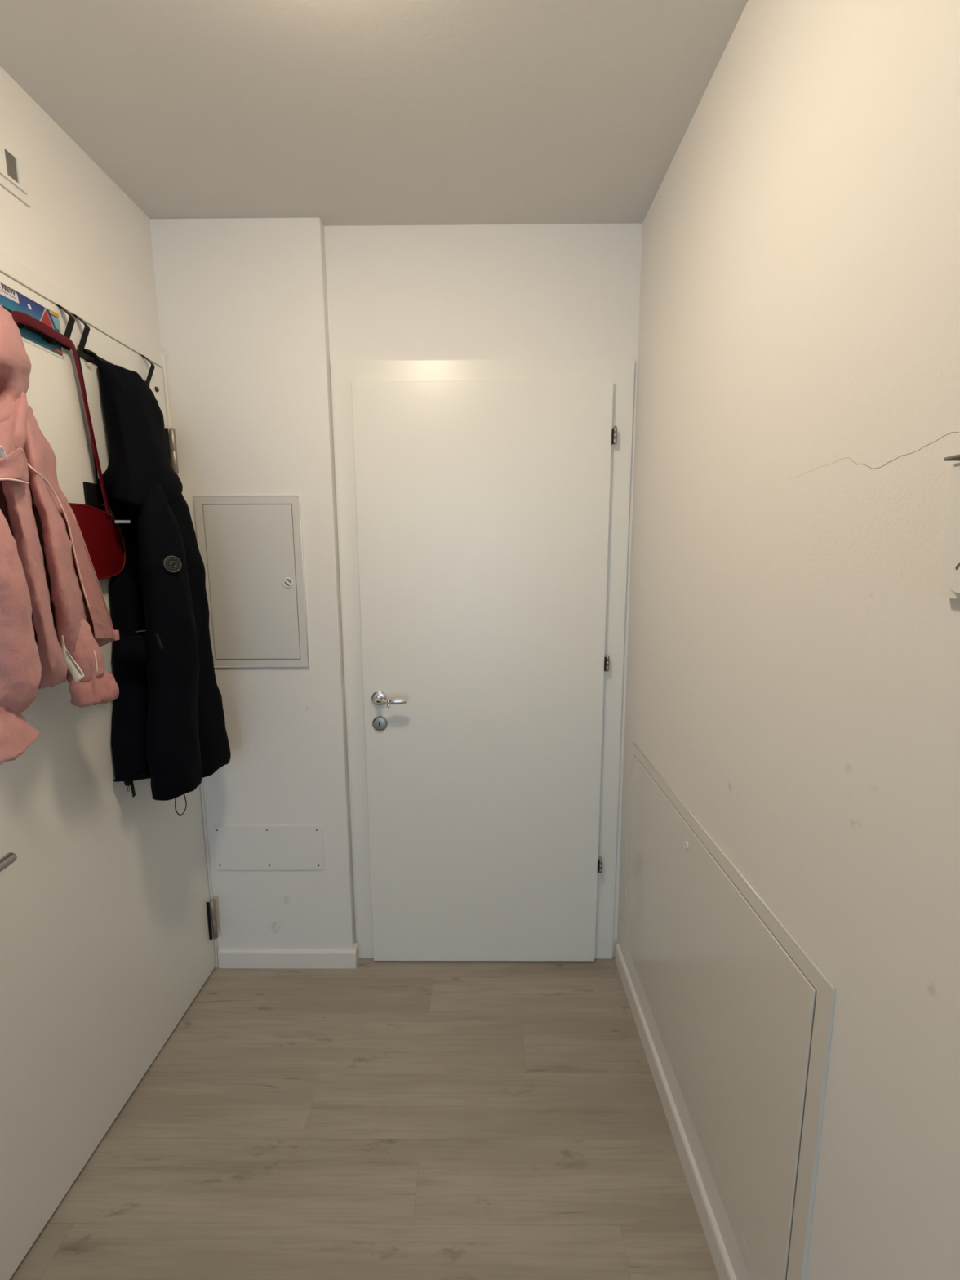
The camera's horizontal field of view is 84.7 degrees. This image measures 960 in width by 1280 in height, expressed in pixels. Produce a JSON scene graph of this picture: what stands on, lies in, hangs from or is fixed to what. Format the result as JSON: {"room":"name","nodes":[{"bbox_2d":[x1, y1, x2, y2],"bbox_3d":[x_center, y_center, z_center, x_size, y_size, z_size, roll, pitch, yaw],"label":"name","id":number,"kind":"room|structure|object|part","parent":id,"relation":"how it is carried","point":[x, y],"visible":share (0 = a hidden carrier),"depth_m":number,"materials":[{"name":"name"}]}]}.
{"room":"entrance hallway","nodes":[
{"label":"entrance hallway","id":0,"kind":"room"},
{"bbox_2d":[0,66,161,352],"bbox_3d":[-1.084,0.453,-1.310,0.209,2.482,6.260,0,9,0],"label":"wall","id":1,"kind":"structure","parent":0,"point":[80,231],"depth_m":1.25,"materials":[{"name":"white paint"}]},
{"bbox_3d":[-0.975,-0.954,0.995,0.005,0.078,0.284,0,9,0],"label":"plate","id":2,"kind":"part","parent":1,"relation":"part of","materials":[{"name":"white plastic"}]},
{"bbox_2d":[0,272,217,1279],"bbox_3d":[-0.955,0.249,1.294,0.111,2.034,0.940,0,9,0],"label":"door","id":3,"kind":"structure","parent":1,"relation":"in","point":[108,916],"depth_m":1.26,"materials":[{"name":"white laminate"}]},
{"bbox_3d":[-0.932,0.433,0.968,0.062,0.023,0.122,0,9,0],"label":"lever handle","id":4,"kind":"part","parent":3,"relation":"part of","materials":[{"name":"silver metal"}]},
{"bbox_2d":[1,304,75,351],"bbox_3d":[-0.960,-0.697,1.073,0.033,0.103,0.322,0,9,0],"label":"rack","id":5,"kind":"object","parent":3,"relation":"attached to","point":[71,321],"visible":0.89,"depth_m":1.20,"materials":[{"name":"black metal"}]},
{"bbox_2d":[0,281,64,359],"bbox_3d":[-0.969,-0.680,1.083,0.002,0.098,0.275,0,9,0],"label":"printed card","id":6,"kind":"object","parent":5,"relation":"hanging from","point":[11,299],"visible":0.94,"depth_m":1.14,"materials":[{"name":"multicoloured"}]},
{"bbox_3d":[-0.968,-0.724,1.202,0.001,0.025,0.023,0,9,0],"label":"pale panel","id":7,"kind":"part","parent":6,"relation":"part of","materials":[{"name":"blue"}]},
{"bbox_2d":[0,304,119,764],"bbox_3d":[-0.875,-0.236,0.967,0.197,0.824,0.520,-2,9,-14],"label":"jacket","id":8,"kind":"object","parent":5,"relation":"hanging from","point":[55,618],"visible":1,"depth_m":0.97,"materials":[{"name":"pink fabric"}]},
{"bbox_2d":[0,304,31,422],"bbox_3d":[-0.883,-0.478,0.932,0.164,0.335,0.246,0,9,0],"label":"hood","id":9,"kind":"object","parent":8,"relation":"attached to","point":[15,365],"depth_m":0.95,"materials":[{"name":"pink fabric"}]},
{"bbox_2d":[65,649,82,675],"bbox_3d":[-0.789,0.045,1.021,0.006,0.061,0.033,0,9,0],"label":"tag","id":10,"kind":"object","parent":8,"relation":"attached to","point":[72,665],"depth_m":1.02,"materials":[{"name":"grey"}]},
{"bbox_2d":[10,311,125,579],"bbox_3d":[-0.945,-0.416,1.211,0.026,0.559,0.304,0,9,0],"label":"bag","id":11,"kind":"object","parent":5,"relation":"hanging from","point":[103,538],"visible":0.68,"depth_m":1.28,"materials":[{"name":"red leather"}]},
{"bbox_2d":[71,314,155,386],"bbox_3d":[-0.957,-0.747,1.395,0.033,0.103,0.272,0,9,0],"label":"rack","id":12,"kind":"object","parent":3,"relation":"attached to","point":[88,357],"visible":0.45,"depth_m":1.28,"materials":[{"name":"black metal"}]},
{"bbox_2d":[76,349,106,511],"bbox_3d":[-0.963,-0.511,1.297,0.007,0.374,0.072,0,9,0],"label":"pouch","id":13,"kind":"object","parent":12,"relation":"hanging from","point":[93,497],"visible":0.61,"depth_m":1.31,"materials":[{"name":"black leather"}]},
{"bbox_2d":[84,348,231,815],"bbox_3d":[-0.860,-0.120,1.425,0.203,1.211,0.388,0,9,0],"label":"coat","id":14,"kind":"object","parent":12,"relation":"hanging from","point":[168,722],"visible":0.98,"depth_m":1.36,"materials":[{"name":"black fabric"}]},
{"bbox_3d":[-0.908,0.386,1.377,0.002,0.052,0.014,0,9,0],"label":"zip pull","id":15,"kind":"part","parent":14,"relation":"part of","materials":[{"name":"black"}]},
{"bbox_2d":[97,360,182,507],"bbox_3d":[-0.898,-0.534,1.390,0.129,0.381,0.273,0,9,0],"label":"hood","id":16,"kind":"object","parent":14,"relation":"attached to","point":[139,469],"depth_m":1.33,"materials":[{"name":"black fabric"}]},
{"bbox_2d":[0,248,218,967],"bbox_3d":[-0.991,0.236,1.260,0.061,2.091,1.026,0,9,0],"label":"trim","id":17,"kind":"structure","parent":1,"relation":"attached to","point":[11,267],"depth_m":1.32,"materials":[{"name":"white paint"}]},
{"bbox_2d":[149,217,355,950],"bbox_3d":[-0.768,-0.020,1.762,0.603,2.482,0.045,0,9,0],"label":"wall","id":18,"kind":"structure","parent":0,"point":[242,309],"depth_m":1.66,"materials":[{"name":"paint"}]},
{"bbox_2d":[192,494,309,667],"bbox_3d":[-0.738,-0.183,1.708,0.338,0.556,0.010,0,9,0],"label":"box","id":19,"kind":"object","parent":18,"relation":"attached to","point":[251,547],"visible":0.96,"depth_m":1.70,"materials":[{"name":"white metal"}]},
{"bbox_2d":[212,825,324,870],"bbox_3d":[-0.742,0.731,1.852,0.388,0.169,0.005,0,9,0],"label":"cover plate","id":20,"kind":"object","parent":18,"relation":"attached to","point":[236,847],"visible":1,"depth_m":1.85,"materials":[{"name":"white plastic"}]},
{"bbox_2d":[217,942,359,968],"bbox_3d":[-0.699,1.155,1.927,0.500,0.068,0.044,0,9,0],"label":"baseboard","id":21,"kind":"structure","parent":18,"relation":"attached to","point":[227,957],"depth_m":1.91,"materials":[{"name":"white paint"}]},
{"bbox_2d":[9,956,719,1279],"bbox_3d":[-0.293,1.690,-1.144,1.881,0.060,6.499,0,9,0],"label":"floor","id":22,"kind":"structure","parent":0,"point":[373,1120],"depth_m":1.34,"materials":[{"name":"beige laminate"}]},
{"bbox_2d":[0,0,747,226],"bbox_3d":[-0.303,-0.833,-1.462,1.881,0.100,6.360,0,9,0],"label":"ceiling","id":23,"kind":"structure","parent":0,"point":[340,113],"depth_m":1.15,"materials":[{"name":"white paint"}]},
{"bbox_2d":[324,223,642,956],"bbox_3d":[-0.203,-0.033,1.827,1.731,2.482,0.100,0,9,0],"label":"wall","id":24,"kind":"structure","parent":0,"point":[562,291],"depth_m":1.62,"materials":[{"name":"white paint"}]},
{"bbox_2d":[331,359,635,958],"bbox_3d":[0.013,0.155,1.800,0.945,2.077,0.011,0,9,0],"label":"trim","id":25,"kind":"structure","parent":24,"relation":"attached to","point":[621,371],"depth_m":1.74,"materials":[{"name":"white paint"}]},
{"bbox_2d":[351,379,617,961],"bbox_3d":[0.019,0.191,1.762,0.827,2.002,0.094,0,9,0],"label":"door","id":26,"kind":"structure","parent":24,"relation":"in","point":[482,507],"depth_m":1.76,"materials":[{"name":"white paint"}]},
{"bbox_2d":[617,0,959,1279],"bbox_3d":[0.532,0.444,-1.296,0.162,2.482,6.310,0,9,0],"label":"wall","id":27,"kind":"structure","parent":0,"point":[793,674],"depth_m":0.74,"materials":[{"name":"paint"}]},
{"bbox_2d":[614,942,736,1279],"bbox_3d":[0.483,1.621,-1.149,0.011,0.072,6.242,0,9,0],"label":"baseboard","id":28,"kind":"structure","parent":27,"relation":"attached to","point":[725,1271],"depth_m":1.30,"materials":[{"name":"white paint"}]},
{"bbox_2d":[624,742,836,1279],"bbox_3d":[0.495,0.756,1.273,0.013,0.706,0.990,0,9,0],"label":"panel","id":29,"kind":"object","parent":27,"relation":"attached to","point":[743,1015],"visible":1,"depth_m":1.01,"materials":[{"name":"white wood"}]},
{"bbox_3d":[0.474,-0.167,0.440,0.026,0.004,0.171,0,9,0],"label":"lid","id":30,"kind":"part","parent":27,"relation":"part of","materials":[{"name":"grey metal"}]}
]}

